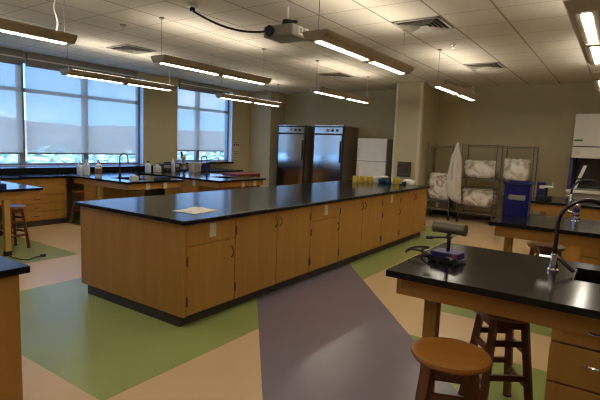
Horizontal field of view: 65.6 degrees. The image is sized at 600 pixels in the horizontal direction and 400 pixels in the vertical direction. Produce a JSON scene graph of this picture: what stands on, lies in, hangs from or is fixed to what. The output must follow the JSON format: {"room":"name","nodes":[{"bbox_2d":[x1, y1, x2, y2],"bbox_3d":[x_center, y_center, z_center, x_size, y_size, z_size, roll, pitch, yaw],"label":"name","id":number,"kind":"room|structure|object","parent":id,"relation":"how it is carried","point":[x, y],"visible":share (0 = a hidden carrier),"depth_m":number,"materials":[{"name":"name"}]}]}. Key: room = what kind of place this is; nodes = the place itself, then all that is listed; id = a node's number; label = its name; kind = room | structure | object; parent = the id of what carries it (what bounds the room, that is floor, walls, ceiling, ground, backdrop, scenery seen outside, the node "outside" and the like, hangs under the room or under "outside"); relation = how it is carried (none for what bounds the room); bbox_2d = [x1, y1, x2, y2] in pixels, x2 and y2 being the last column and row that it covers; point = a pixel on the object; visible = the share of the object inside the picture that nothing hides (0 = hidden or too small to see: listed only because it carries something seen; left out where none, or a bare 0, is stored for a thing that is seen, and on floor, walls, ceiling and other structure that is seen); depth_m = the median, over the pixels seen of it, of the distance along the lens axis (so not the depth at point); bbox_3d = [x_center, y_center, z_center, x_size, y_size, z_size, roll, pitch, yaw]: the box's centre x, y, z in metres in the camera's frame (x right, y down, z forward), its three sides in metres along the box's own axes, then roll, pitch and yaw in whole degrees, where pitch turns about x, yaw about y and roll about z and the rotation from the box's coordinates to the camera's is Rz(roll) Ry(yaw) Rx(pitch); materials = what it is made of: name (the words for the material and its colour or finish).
{"room":"science classroom","nodes":[
{"label":"science classroom","id":0,"kind":"room"},
{"bbox_2d":[23,52,249,212],"bbox_3d":[-5.099,-1.225,8.979,0.300,3.050,13.500,7,8,34],"label":"wall","id":1,"kind":"structure","parent":0,"point":[160,106],"depth_m":11.27,"materials":[{"name":"beige paint"}]},
{"bbox_2d":[0,60,144,166],"bbox_3d":[-5.818,-1.512,7.743,0.250,2.010,7.540,7,8,34],"label":"window","id":2,"kind":"structure","parent":1,"relation":"in","point":[139,102],"depth_m":10.59,"materials":[{"name":"grey metal"}]},
{"bbox_2d":[0,47,22,153],"bbox_3d":[-5.783,-1.689,7.595,0.120,1.858,2.402,7,8,34],"label":"roller shade","id":3,"kind":"object","parent":2,"relation":"attached to","point":[11,131],"visible":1,"depth_m":8.44,"materials":[{"name":"white fabric"}]},
{"bbox_2d":[25,52,137,154],"bbox_3d":[-4.387,-1.869,9.608,0.120,1.858,2.365,7,8,34],"label":"roller shade","id":4,"kind":"object","parent":2,"relation":"attached to","point":[65,114],"visible":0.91,"depth_m":9.46,"materials":[{"name":"white fabric"}]},
{"bbox_2d":[0,165,155,173],"bbox_3d":[-5.612,-0.473,7.644,0.498,0.105,7.820,7,8,34],"label":"window ledge","id":5,"kind":"object","parent":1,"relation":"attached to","point":[105,168],"visible":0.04,"depth_m":8.81,"materials":[{"name":"black stone"}]},
{"bbox_2d":[177,83,232,161],"bbox_3d":[-2.554,-1.973,12.443,0.250,1.990,2.020,7,8,34],"label":"window","id":6,"kind":"structure","parent":1,"relation":"in","point":[229,103],"depth_m":13.21,"materials":[{"name":"grey metal"}]},
{"bbox_2d":[177,79,227,151],"bbox_3d":[-2.539,-2.160,12.263,0.120,1.753,1.670,7,8,34],"label":"roller shade","id":7,"kind":"object","parent":6,"relation":"attached to","point":[200,122],"visible":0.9,"depth_m":12.21,"materials":[{"name":"white fabric"}]},
{"bbox_2d":[233,141,239,158],"bbox_3d":[-1.842,-1.431,13.431,0.014,0.520,0.270,7,8,34],"label":"wall sign","id":8,"kind":"object","parent":1,"relation":"attached to","point":[235,143],"visible":1,"depth_m":13.42,"materials":[{"name":"paper"}]},
{"bbox_2d":[248,91,285,187],"bbox_3d":[-1.004,-1.642,13.923,0.800,3.050,0.680,7,8,34],"label":"wall","id":9,"kind":"structure","parent":0,"point":[264,121],"depth_m":13.60,"materials":[{"name":"beige paint"}]},
{"bbox_2d":[0,212,551,399],"bbox_3d":[0.182,0.969,5.512,13.300,0.100,13.900,7,8,34],"label":"floor","id":10,"kind":"structure","parent":0,"point":[344,332],"depth_m":3.72,"materials":[{"name":"tile"}]},
{"bbox_2d":[0,275,22,399],"bbox_3d":[-2.411,0.803,1.838,1.190,0.880,1.954,7,8,34],"label":"base cabinet","id":11,"kind":"object","parent":10,"relation":"on","point":[11,386],"visible":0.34,"depth_m":2.24,"materials":[{"name":"brown wood"}]},
{"bbox_2d":[0,255,29,277],"bbox_3d":[-2.401,0.348,1.791,1.270,0.034,2.015,7,8,34],"label":"countertop","id":12,"kind":"structure","parent":11,"relation":"on","point":[8,267],"depth_m":2.23,"materials":[{"name":"black stone"}]},
{"bbox_2d":[0,204,30,250],"bbox_3d":[-3.919,0.369,6.351,0.331,0.589,0.331,5,7,23],"label":"stool","id":13,"kind":"object","parent":10,"relation":"on","point":[14,208],"visible":0.75,"depth_m":6.37,"materials":[{"name":"brown wood"}]},
{"bbox_2d":[0,181,42,255],"bbox_3d":[-4.585,0.234,6.092,1.770,0.860,1.540,7,8,34],"label":"lab bench","id":14,"kind":"object","parent":10,"relation":"on","point":[13,190],"visible":0.98,"depth_m":5.94,"materials":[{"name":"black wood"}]},
{"bbox_2d":[0,181,42,192],"bbox_3d":[-4.569,-0.176,6.045,1.770,0.034,1.540,7,8,34],"label":"countertop","id":15,"kind":"structure","parent":14,"relation":"on","point":[11,187],"depth_m":6.09,"materials":[{"name":"black stone"}]},
{"bbox_2d":[2,178,66,228],"bbox_3d":[-4.690,0.019,8.062,0.623,0.824,1.038,7,8,34],"label":"base cabinet","id":16,"kind":"object","parent":10,"relation":"on","point":[50,207],"visible":0.66,"depth_m":8.02,"materials":[{"name":"brown wood"}]},
{"bbox_2d":[70,190,83,222],"bbox_3d":[-3.968,0.117,8.498,0.331,0.589,0.331,4,7,17],"label":"stool","id":17,"kind":"object","parent":10,"relation":"on","point":[76,192],"visible":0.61,"depth_m":8.40,"materials":[{"name":"brown wood"}]},
{"bbox_2d":[84,184,144,200],"bbox_3d":[-3.400,0.008,8.581,0.380,0.824,1.000,7,8,34],"label":"base cabinet","id":18,"kind":"object","parent":10,"relation":"on","point":[90,191],"visible":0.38,"depth_m":8.25,"materials":[{"name":"brown wood"}]},
{"bbox_2d":[71,174,183,199],"bbox_3d":[-3.091,0.027,8.369,1.630,0.860,1.160,7,8,34],"label":"lab bench","id":19,"kind":"object","parent":10,"relation":"on","point":[112,181],"visible":0.83,"depth_m":7.97,"materials":[{"name":"black stone"}]},
{"bbox_2d":[95,160,101,177],"bbox_3d":[-3.514,-0.545,8.123,0.117,0.300,0.118,7,8,34],"label":"wash bottle","id":20,"kind":"object","parent":19,"relation":"on","point":[98,167],"visible":1,"depth_m":8.08,"materials":[{"name":"beige plastic"}]},
{"bbox_2d":[71,174,183,184],"bbox_3d":[-3.075,-0.383,8.321,1.630,0.034,1.160,7,8,34],"label":"countertop","id":21,"kind":"structure","parent":19,"relation":"on","point":[105,177],"depth_m":8.04,"materials":[{"name":"black stone"}]},
{"bbox_2d":[111,177,145,190],"bbox_3d":[-2.982,-0.282,8.144,0.602,0.180,0.402,7,8,34],"label":"sink","id":22,"kind":"object","parent":19,"relation":"in","point":[122,178],"depth_m":8.25,"materials":[{"name":"black plastic"}]},
{"bbox_2d":[80,206,234,326],"bbox_3d":[-1.371,0.541,4.434,1.533,0.880,0.600,7,8,34],"label":"base cabinet","id":23,"kind":"object","parent":10,"relation":"on","point":[177,275],"visible":0.92,"depth_m":4.08,"materials":[{"name":"brown wood"}]},
{"bbox_2d":[209,222,215,236],"bbox_3d":[-0.746,0.254,3.987,0.009,0.120,0.076,7,8,34],"label":"outlet","id":24,"kind":"object","parent":23,"relation":"attached to","point":[212,225],"depth_m":3.98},
{"bbox_2d":[75,180,429,225],"bbox_3d":[0.071,-0.100,6.466,1.566,0.034,5.734,7,8,34],"label":"countertop","id":25,"kind":"structure","parent":23,"relation":"on","point":[232,203],"depth_m":5.13,"materials":[{"name":"black stone"}]},
{"bbox_2d":[173,207,219,213],"bbox_3d":[-0.948,0.084,4.265,0.270,0.030,0.330,6,8,31],"label":"paper stack","id":26,"kind":"object","parent":25,"relation":"on","point":[193,210],"visible":1,"depth_m":4.22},
{"bbox_2d":[164,178,237,194],"bbox_3d":[-2.002,-0.053,9.575,0.950,0.824,1.233,7,8,34],"label":"base cabinet","id":27,"kind":"object","parent":10,"relation":"on","point":[184,188],"visible":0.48,"depth_m":9.05,"materials":[{"name":"brown wood"}]},
{"bbox_2d":[144,172,265,188],"bbox_3d":[-1.959,-0.069,9.564,2.130,0.860,1.340,7,8,34],"label":"lab bench","id":28,"kind":"object","parent":10,"relation":"on","point":[191,178],"visible":0.85,"depth_m":9.03,"materials":[{"name":"black stone"}]},
{"bbox_2d":[144,172,265,182],"bbox_3d":[-1.943,-0.479,9.517,2.130,0.034,1.340,7,8,34],"label":"countertop","id":29,"kind":"structure","parent":28,"relation":"on","point":[200,176],"depth_m":9.27,"materials":[{"name":"black stone"}]},
{"bbox_2d":[222,172,259,187],"bbox_3d":[-1.319,-0.157,10.406,0.500,0.890,0.758,7,8,34],"label":"utility cart","id":30,"kind":"object","parent":10,"relation":"on","point":[248,174],"visible":0.21,"depth_m":10.26,"materials":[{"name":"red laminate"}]},
{"bbox_2d":[222,172,259,176],"bbox_3d":[-1.303,-0.564,10.359,0.500,0.070,0.720,7,8,34],"label":"shelf","id":31,"kind":"object","parent":30,"relation":"attached to","point":[248,174],"depth_m":10.23,"materials":[{"name":"red laminate"}]},
{"bbox_2d":[228,206,311,308],"bbox_3d":[-0.836,0.474,5.189,1.513,0.880,1.255,7,8,34],"label":"base cabinet","id":32,"kind":"object","parent":10,"relation":"on","point":[272,249],"visible":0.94,"depth_m":4.70,"materials":[{"name":"brown wood"}]},
{"bbox_2d":[276,125,313,185],"bbox_3d":[-0.049,-1.036,13.147,0.920,2.100,0.875,7,8,34],"label":"refrigerator","id":33,"kind":"object","parent":10,"relation":"on","point":[295,142],"visible":0.69,"depth_m":12.76,"materials":[{"name":"silver metal"}]},
{"bbox_2d":[303,202,339,279],"bbox_3d":[-0.294,0.404,5.969,1.513,0.880,0.650,7,8,34],"label":"base cabinet","id":34,"kind":"object","parent":10,"relation":"on","point":[324,230],"visible":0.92,"depth_m":5.54,"materials":[{"name":"brown wood"}]},
{"bbox_2d":[312,125,358,182],"bbox_3d":[0.921,-0.922,12.485,0.900,2.100,0.875,7,8,34],"label":"refrigerator","id":35,"kind":"object","parent":10,"relation":"on","point":[335,147],"visible":0.7,"depth_m":12.13,"materials":[{"name":"silver metal"}]},
{"bbox_2d":[332,195,382,268],"bbox_3d":[0.248,0.334,6.752,1.513,0.880,1.260,7,8,34],"label":"base cabinet","id":36,"kind":"object","parent":10,"relation":"on","point":[360,220],"visible":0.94,"depth_m":6.28,"materials":[{"name":"brown wood"}]},
{"bbox_2d":[356,138,392,178],"bbox_3d":[1.943,-0.652,11.846,0.790,1.790,0.780,7,8,34],"label":"refrigerator","id":37,"kind":"object","parent":10,"relation":"on","point":[374,156],"visible":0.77,"depth_m":11.48,"materials":[{"name":"grey plastic"}]},
{"bbox_2d":[375,192,400,252],"bbox_3d":[0.797,0.263,7.543,1.513,0.880,0.670,7,8,34],"label":"base cabinet","id":38,"kind":"object","parent":10,"relation":"on","point":[391,211],"visible":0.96,"depth_m":7.12,"materials":[{"name":"brown wood"}]},
{"bbox_2d":[393,188,427,245],"bbox_3d":[1.328,0.192,8.327,1.533,0.880,1.230,7,8,34],"label":"base cabinet","id":39,"kind":"object","parent":10,"relation":"on","point":[413,204],"visible":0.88,"depth_m":7.87,"materials":[{"name":"brown wood"}]},
{"bbox_2d":[425,143,460,220],"bbox_3d":[3.260,-0.434,10.720,0.600,1.720,0.589,7,8,34],"label":"wire rack","id":40,"kind":"object","parent":10,"relation":"on","point":[435,145],"visible":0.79,"depth_m":10.62,"materials":[{"name":"silver metal"}]},
{"bbox_2d":[427,172,450,199],"bbox_3d":[3.246,-0.326,10.725,0.590,0.616,0.444,7,8,34],"label":"bundle","id":41,"kind":"object","parent":40,"relation":"on","point":[437,182],"visible":0.73,"depth_m":10.57,"materials":[{"name":"fabric"}]},
{"bbox_2d":[427,198,451,202],"bbox_3d":[3.243,0.006,10.771,0.576,0.043,0.516,7,8,34],"label":"wire shelf","id":42,"kind":"object","parent":40,"relation":"attached to","point":[435,200],"depth_m":10.58,"materials":[{"name":"silver metal"}]},
{"bbox_2d":[427,200,452,208],"bbox_3d":[3.233,0.099,10.773,0.480,0.140,0.403,7,8,34],"label":"carton","id":43,"kind":"object","parent":40,"relation":"on","point":[438,204],"visible":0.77,"depth_m":10.63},
{"bbox_2d":[426,207,454,211],"bbox_3d":[3.236,0.194,10.793,0.576,0.043,0.516,7,8,34],"label":"wire shelf","id":44,"kind":"object","parent":40,"relation":"attached to","point":[426,207],"depth_m":10.60,"materials":[{"name":"silver metal"}]},
{"bbox_2d":[447,142,461,203],"bbox_3d":[3.392,-0.600,10.166,0.337,1.346,0.205,7,8,34],"label":"lab coat","id":45,"kind":"object","parent":40,"relation":"hanging from","point":[455,168],"visible":1,"depth_m":10.11,"materials":[{"name":"white fabric"}]},
{"bbox_2d":[411,337,491,399],"bbox_3d":[0.682,1.010,2.180,0.356,0.634,0.356,4,7,14],"label":"stool","id":46,"kind":"object","parent":10,"relation":"on","point":[443,359],"visible":1,"depth_m":2.07,"materials":[{"name":"brown wood"}]},
{"bbox_2d":[456,143,501,225],"bbox_3d":[3.951,-0.358,10.248,0.760,1.730,0.589,7,8,34],"label":"wire rack","id":47,"kind":"object","parent":10,"relation":"on","point":[468,145],"visible":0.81,"depth_m":10.14,"materials":[{"name":"silver metal"}]},
{"bbox_2d":[458,210,495,216],"bbox_3d":[3.925,0.296,10.324,0.736,0.043,0.516,7,8,34],"label":"wire shelf","id":48,"kind":"object","parent":47,"relation":"attached to","point":[463,211],"depth_m":10.27,"materials":[{"name":"silver metal"}]},
{"bbox_2d":[458,204,496,210],"bbox_3d":[3.931,0.157,10.308,0.736,0.043,0.516,7,8,34],"label":"wire shelf","id":49,"kind":"object","parent":47,"relation":"attached to","point":[463,206],"depth_m":10.17,"materials":[{"name":"silver metal"}]},
{"bbox_2d":[461,188,496,207],"bbox_3d":[3.938,-0.060,10.269,0.735,0.388,0.430,7,8,34],"label":"bundle","id":50,"kind":"object","parent":47,"relation":"on","point":[470,197],"visible":0.9,"depth_m":10.11,"materials":[{"name":"fabric"}]},
{"bbox_2d":[461,185,497,190],"bbox_3d":[3.947,-0.260,10.259,0.736,0.043,0.516,7,8,34],"label":"wire shelf","id":51,"kind":"object","parent":47,"relation":"attached to","point":[477,187],"depth_m":10.16,"materials":[{"name":"silver metal"}]},
{"bbox_2d":[461,176,498,180],"bbox_3d":[3.955,-0.469,10.235,0.736,0.043,0.516,7,8,34],"label":"wire shelf","id":52,"kind":"object","parent":47,"relation":"attached to","point":[473,178],"depth_m":10.07,"materials":[{"name":"silver metal"}]},
{"bbox_2d":[464,160,498,177],"bbox_3d":[3.965,-0.683,10.196,0.716,0.383,0.435,7,8,34],"label":"bundle","id":53,"kind":"object","parent":47,"relation":"on","point":[477,168],"visible":0.92,"depth_m":10.03,"materials":[{"name":"fabric"}]},
{"bbox_2d":[463,144,501,147],"bbox_3d":[3.982,-1.173,10.153,0.736,0.043,0.516,7,8,34],"label":"wire shelf","id":54,"kind":"object","parent":47,"relation":"attached to","point":[468,145],"depth_m":10.00,"materials":[{"name":"silver metal"}]},
{"bbox_2d":[386,242,599,391],"bbox_3d":[2.175,0.956,1.894,3.565,0.914,0.973,7,8,34],"label":"lab bench","id":55,"kind":"object","parent":10,"relation":"on","point":[516,286],"visible":0.73,"depth_m":2.32,"materials":[{"name":"black stone"}]},
{"bbox_2d":[405,246,430,255],"bbox_3d":[0.718,0.299,2.825,0.155,0.062,0.062,5,7,20],"label":"coiled cable","id":56,"kind":"object","parent":55,"relation":"on","point":[412,247],"visible":0.97,"depth_m":2.82,"materials":[{"name":"black plastic"}]},
{"bbox_2d":[426,221,467,265],"bbox_3d":[0.832,0.239,2.679,0.230,0.224,0.133,8,9,41],"label":"instrument","id":57,"kind":"object","parent":55,"relation":"on","point":[448,256],"visible":1,"depth_m":2.64,"materials":[{"name":"blue paint"}]},
{"bbox_2d":[427,255,466,265],"bbox_3d":[0.844,0.335,2.676,0.180,0.035,0.133,8,9,41],"label":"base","id":58,"kind":"object","parent":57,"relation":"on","point":[455,260],"depth_m":2.62,"materials":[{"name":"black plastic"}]},
{"bbox_2d":[386,242,599,319],"bbox_3d":[2.192,0.520,1.843,3.565,0.034,0.973,7,8,34],"label":"countertop","id":59,"kind":"structure","parent":55,"relation":"on","point":[503,275],"depth_m":2.36,"materials":[{"name":"stone"}]},
{"bbox_2d":[536,198,599,272],"bbox_3d":[1.476,0.195,2.476,0.380,0.410,0.088,5,7,19],"label":"gooseneck faucet","id":60,"kind":"object","parent":55,"relation":"on","point":[554,257],"visible":1,"depth_m":2.51,"materials":[{"name":"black metal"}]},
{"bbox_2d":[571,268,599,283],"bbox_3d":[1.659,0.510,2.410,0.442,0.180,0.322,7,8,34],"label":"sink","id":61,"kind":"object","parent":55,"relation":"in","point":[585,275],"depth_m":2.61,"materials":[{"name":"black plastic"}]},
{"bbox_2d":[458,311,532,399],"bbox_3d":[1.201,0.956,2.816,0.356,0.634,0.356,2,7,-1],"label":"stool","id":62,"kind":"object","parent":10,"relation":"on","point":[497,324],"visible":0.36,"depth_m":2.69,"materials":[{"name":"brown wood"}]},
{"bbox_2d":[496,145,538,217],"bbox_3d":[4.575,-0.279,9.822,0.640,1.720,0.589,7,8,34],"label":"wire rack","id":63,"kind":"object","parent":10,"relation":"on","point":[515,147],"visible":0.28,"depth_m":9.78,"materials":[{"name":"silver metal"}]},
{"bbox_2d":[503,158,530,180],"bbox_3d":[4.553,-0.646,9.788,0.527,0.449,0.435,7,8,34],"label":"bundle","id":64,"kind":"object","parent":63,"relation":"on","point":[514,169],"visible":1,"depth_m":9.63,"materials":[{"name":"fabric"}]},
{"bbox_2d":[503,146,537,149],"bbox_3d":[4.606,-1.090,9.728,0.616,0.043,0.516,7,8,34],"label":"wire shelf","id":65,"kind":"object","parent":63,"relation":"attached to","point":[515,147],"depth_m":9.56,"materials":[{"name":"silver metal"}]},
{"bbox_2d":[489,214,599,251],"bbox_3d":[3.472,0.789,3.764,3.565,0.914,0.960,7,8,34],"label":"lab bench","id":66,"kind":"object","parent":10,"relation":"on","point":[534,227],"visible":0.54,"depth_m":4.20,"materials":[{"name":"black stone"}]},
{"bbox_2d":[502,180,533,216],"bbox_3d":[2.272,-0.020,4.865,0.260,0.345,0.304,6,8,31],"label":"crate","id":67,"kind":"object","parent":66,"relation":"on","point":[517,194],"visible":1,"depth_m":4.75,"materials":[{"name":"blue plastic"}]},
{"bbox_2d":[489,214,599,237],"bbox_3d":[3.489,0.352,3.713,3.565,0.034,0.960,7,8,34],"label":"countertop","id":68,"kind":"structure","parent":66,"relation":"on","point":[586,228],"depth_m":4.27,"materials":[{"name":"black plastic"}]},
{"bbox_2d":[567,204,580,223],"bbox_3d":[2.598,0.123,4.415,0.112,0.190,0.101,7,8,34],"label":"tap","id":69,"kind":"object","parent":66,"relation":"on","point":[576,213],"visible":0.87,"depth_m":4.40,"materials":[{"name":"silver metal"}]},
{"bbox_2d":[527,242,565,257],"bbox_3d":[2.522,0.774,4.824,0.356,0.634,0.356,3,7,6],"label":"stool","id":70,"kind":"object","parent":10,"relation":"on","point":[545,248],"visible":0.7,"depth_m":4.71,"materials":[{"name":"brown wood"}]},
{"bbox_2d":[530,197,599,255],"bbox_3d":[4.907,0.596,5.899,3.640,0.914,1.040,7,8,34],"label":"lab bench","id":71,"kind":"object","parent":10,"relation":"on","point":[556,204],"visible":0.44,"depth_m":6.30,"materials":[{"name":"wood"}]},
{"bbox_2d":[536,182,546,196],"bbox_3d":[3.667,-0.160,7.080,0.110,0.220,0.184,7,8,34],"label":"tray","id":72,"kind":"object","parent":71,"relation":"on","point":[540,191],"visible":0.64,"depth_m":7.01,"materials":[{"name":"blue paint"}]},
{"bbox_2d":[538,182,553,199],"bbox_3d":[3.508,-0.136,6.646,0.170,0.260,0.180,7,8,34],"label":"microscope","id":73,"kind":"object","parent":71,"relation":"on","point":[540,197],"visible":1,"depth_m":6.61,"materials":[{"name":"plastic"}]},
{"bbox_2d":[531,197,599,208],"bbox_3d":[4.924,0.159,5.849,3.640,0.034,1.040,7,8,34],"label":"countertop","id":74,"kind":"structure","parent":71,"relation":"on","point":[559,201],"depth_m":6.34,"materials":[{"name":"black plastic"}]},
{"bbox_2d":[564,179,599,200],"bbox_3d":[3.947,-0.135,6.486,0.469,0.328,0.062,6,7,27],"label":"gooseneck faucet","id":75,"kind":"object","parent":71,"relation":"on","point":[570,196],"visible":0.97,"depth_m":6.52,"materials":[{"name":"silver metal"}]},
{"bbox_2d":[544,328,599,399],"bbox_3d":[1.484,0.900,2.347,0.360,0.868,0.898,7,8,34],"label":"drawer unit","id":76,"kind":"object","parent":10,"relation":"on","point":[573,367],"visible":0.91,"depth_m":2.03,"materials":[{"name":"brown wood"}]},
{"bbox_2d":[546,212,599,261],"bbox_3d":[4.174,0.530,6.382,1.400,0.878,0.953,7,8,34],"label":"base cabinet","id":77,"kind":"object","parent":10,"relation":"on","point":[572,253],"visible":0.23,"depth_m":6.22,"materials":[{"name":"brown wood"}]},
{"bbox_2d":[566,114,599,199],"bbox_3d":[6.120,-0.441,8.956,1.640,2.360,0.800,7,8,34],"label":"fume hood","id":78,"kind":"object","parent":10,"relation":"on","point":[585,160],"visible":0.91,"depth_m":9.00,"materials":[{"name":"white metal"}]},
{"bbox_2d":[566,188,599,194],"bbox_3d":[6.104,-0.134,8.995,1.630,0.060,0.800,7,8,34],"label":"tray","id":79,"kind":"object","parent":78,"relation":"on","point":[576,191],"depth_m":9.04,"materials":[{"name":"white metal"}]},
{"bbox_2d":[579,247,599,264],"bbox_3d":[3.026,0.762,4.051,1.025,0.868,0.873,7,8,34],"label":"drawer unit","id":80,"kind":"object","parent":10,"relation":"on","point":[587,255],"visible":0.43,"depth_m":3.93,"materials":[{"name":"brown wood"}]},
{"bbox_3d":[-2.246,-0.297,11.586,0.623,0.824,1.638,7,8,34],"label":"base cabinet","id":81,"kind":"object","parent":10,"relation":"on","visible":0},
{"bbox_2d":[0,168,242,179],"bbox_3d":[-4.757,-0.449,8.323,1.147,0.034,9.900,7,8,34],"label":"countertop","id":82,"kind":"structure","parent":81,"relation":"on","point":[38,175],"depth_m":8.54,"materials":[{"name":"black stone"}]},
{"bbox_2d":[83,159,89,174],"bbox_3d":[-3.938,-0.607,8.595,0.115,0.280,0.116,7,8,34],"label":"wash bottle","id":83,"kind":"object","parent":82,"relation":"on","point":[86,166],"visible":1,"depth_m":8.56,"materials":[{"name":"white plastic"}]},
{"bbox_2d":[189,162,200,171],"bbox_3d":[-2.432,-0.766,10.770,0.163,0.210,0.240,7,8,34],"label":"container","id":84,"kind":"object","parent":82,"relation":"on","point":[193,166],"visible":0.98,"depth_m":10.69,"materials":[{"name":"beige plastic"}]},
{"bbox_2d":[0,0,599,93],"bbox_3d":[0.304,-2.167,5.147,13.300,0.120,13.900,7,8,34],"label":"ceiling","id":85,"kind":"structure","parent":0,"point":[536,41],"depth_m":6.59,"materials":[{"name":"tile"}]},
{"bbox_2d":[0,0,77,44],"bbox_3d":[-2.992,-1.813,3.981,0.268,0.573,2.114,7,8,34],"label":"pendant light","id":86,"kind":"object","parent":85,"relation":"hanging from","point":[6,25],"visible":1,"depth_m":4.53,"materials":[{"name":"white"}]},
{"bbox_2d":[60,45,176,90],"bbox_3d":[-3.055,-2.291,8.082,0.268,0.570,2.114,7,8,34],"label":"pendant light","id":87,"kind":"object","parent":85,"relation":"hanging from","point":[68,72],"visible":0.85,"depth_m":7.88,"materials":[{"name":"white"}]},
{"bbox_2d":[106,44,156,53],"bbox_3d":[-2.835,-2.527,7.847,0.570,0.030,0.570,7,8,34],"label":"ceiling vent","id":88,"kind":"object","parent":85,"relation":"in","point":[127,48],"visible":1,"depth_m":7.78,"materials":[{"name":"metal"}]},
{"bbox_2d":[186,3,197,11],"bbox_3d":[-1.199,-2.134,5.180,0.080,0.070,0.110,7,8,34],"label":"outlet","id":89,"kind":"object","parent":85,"relation":"attached to","point":[191,6],"visible":1,"depth_m":5.16,"materials":[{"name":"white plastic"}]},
{"bbox_2d":[193,11,265,32],"bbox_3d":[-0.780,-1.961,5.123,0.848,0.248,0.024,3,7,11],"label":"cable","id":90,"kind":"object","parent":89,"relation":"hanging from","point":[195,12],"visible":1,"depth_m":5.12,"materials":[{"name":"black plastic"}]},
{"bbox_2d":[151,17,271,84],"bbox_3d":[-1.152,-2.045,6.601,0.268,0.570,2.114,7,8,34],"label":"pendant light","id":91,"kind":"object","parent":85,"relation":"hanging from","point":[164,59],"visible":1,"depth_m":6.33,"materials":[{"name":"white"}]},
{"bbox_2d":[215,84,283,106],"bbox_3d":[-1.113,-2.534,10.813,0.268,0.570,2.114,7,8,34],"label":"pendant light","id":92,"kind":"object","parent":85,"relation":"hanging from","point":[221,95],"visible":0.88,"depth_m":10.62,"materials":[{"name":"white"}]},
{"bbox_2d":[264,6,309,43],"bbox_3d":[-0.145,-1.944,5.110,0.408,0.350,0.363,7,8,34],"label":"projector","id":93,"kind":"object","parent":85,"relation":"attached to","point":[288,31],"visible":0.86,"depth_m":5.03,"materials":[{"name":"grey plastic"}]},
{"bbox_2d":[316,72,352,78],"bbox_3d":[0.737,-2.619,9.828,0.570,0.030,0.570,7,8,34],"label":"ceiling vent","id":94,"kind":"object","parent":85,"relation":"in","point":[338,74],"visible":1,"depth_m":9.75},
{"bbox_2d":[308,60,373,102],"bbox_3d":[0.861,-2.254,9.066,0.268,0.570,2.114,7,8,34],"label":"pendant light","id":95,"kind":"object","parent":85,"relation":"hanging from","point":[321,90],"visible":1,"depth_m":8.79,"materials":[{"name":"white"}]},
{"bbox_2d":[302,0,413,74],"bbox_3d":[0.740,-1.794,5.067,0.268,0.570,2.114,7,8,34],"label":"pendant light","id":96,"kind":"object","parent":85,"relation":"hanging from","point":[327,38],"visible":0.96,"depth_m":4.73,"materials":[{"name":"white"}]},
{"bbox_2d":[392,16,453,33],"bbox_3d":[1.488,-2.102,5.631,0.570,0.030,0.570,7,8,34],"label":"ceiling vent","id":97,"kind":"object","parent":85,"relation":"in","point":[436,23],"visible":1,"depth_m":5.58,"materials":[{"name":"metal"}]},
{"bbox_2d":[428,49,480,100],"bbox_3d":[2.641,-2.037,7.791,0.268,0.570,2.114,7,8,34],"label":"pendant light","id":98,"kind":"object","parent":85,"relation":"hanging from","point":[443,85],"visible":0.98,"depth_m":7.45,"materials":[{"name":"white"}]},
{"bbox_2d":[463,62,505,69],"bbox_3d":[3.221,-2.326,8.131,0.570,0.030,0.570,7,8,34],"label":"ceiling vent","id":99,"kind":"object","parent":85,"relation":"in","point":[492,65],"visible":1,"depth_m":8.07,"materials":[{"name":"metal"}]},
{"bbox_2d":[564,0,599,64],"bbox_3d":[2.509,-1.593,3.932,0.268,0.570,2.114,7,8,34],"label":"pendant light","id":100,"kind":"object","parent":85,"relation":"hanging from","point":[584,15],"visible":1,"depth_m":3.41,"materials":[{"name":"white"}]},
{"bbox_2d":[589,73,599,96],"bbox_3d":[4.379,-1.839,6.664,0.268,0.570,2.114,7,8,34],"label":"pendant light","id":101,"kind":"object","parent":85,"relation":"hanging from","point":[595,78],"visible":1,"depth_m":5.94,"materials":[{"name":"white"}]},
{"bbox_2d":[394,82,440,214],"bbox_3d":[2.739,-1.170,11.113,0.680,3.050,1.100,7,8,34],"label":"wall column","id":102,"kind":"structure","parent":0,"point":[409,93],"depth_m":10.64,"materials":[{"name":"beige paint"}]},
{"bbox_2d":[391,83,399,182],"bbox_3d":[2.188,-1.157,10.816,0.070,3.050,0.015,7,8,34],"label":"trim","id":103,"kind":"structure","parent":102,"relation":"attached to","point":[398,84],"depth_m":10.76,"materials":[{"name":"beige plastic"}]},
{"bbox_2d":[397,162,410,176],"bbox_3d":[2.378,-0.703,10.656,0.290,0.340,0.128,7,8,34],"label":"dispenser","id":104,"kind":"object","parent":102,"relation":"attached to","point":[403,168],"visible":1,"depth_m":10.60,"materials":[{"name":"black plastic"}]},
{"bbox_2d":[414,82,423,184],"bbox_3d":[2.657,-1.102,10.496,0.070,3.050,0.015,7,8,34],"label":"trim","id":105,"kind":"structure","parent":102,"relation":"attached to","point":[422,83],"depth_m":10.44,"materials":[{"name":"beige plastic"}]},
{"bbox_2d":[284,82,599,216],"bbox_3d":[4.136,-1.097,10.944,13.300,3.050,0.200,7,8,34],"label":"wall","id":106,"kind":"structure","parent":0,"point":[543,116],"depth_m":10.61,"materials":[{"name":"beige paint"}]},
{"bbox_2d":[432,210,495,219],"bbox_3d":[4.430,0.424,10.747,11.900,0.100,0.012,7,8,34],"label":"baseboard","id":107,"kind":"structure","parent":106,"relation":"attached to","point":[433,211],"depth_m":11.08,"materials":[{"name":"black rubber"}]},
{"label":"outside","id":108,"kind":"structure","parent":0,"visible":0},
{"bbox_2d":[0,149,223,162],"bbox_3d":[-3.998,-2.511,43.151,29.500,4.239,98.550,7,8,34],"label":"treetops","id":109,"kind":"object","parent":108,"point":[4,158],"visible":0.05,"depth_m":39.80,"materials":[{"name":"plant"}]},
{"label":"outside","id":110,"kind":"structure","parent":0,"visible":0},
{"bbox_2d":[24,120,207,155],"bbox_3d":[-17.426,-18.988,155.593,87.000,9.939,358.000,7,8,34],"label":"hills","id":111,"kind":"structure","parent":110,"point":[192,152],"depth_m":94.63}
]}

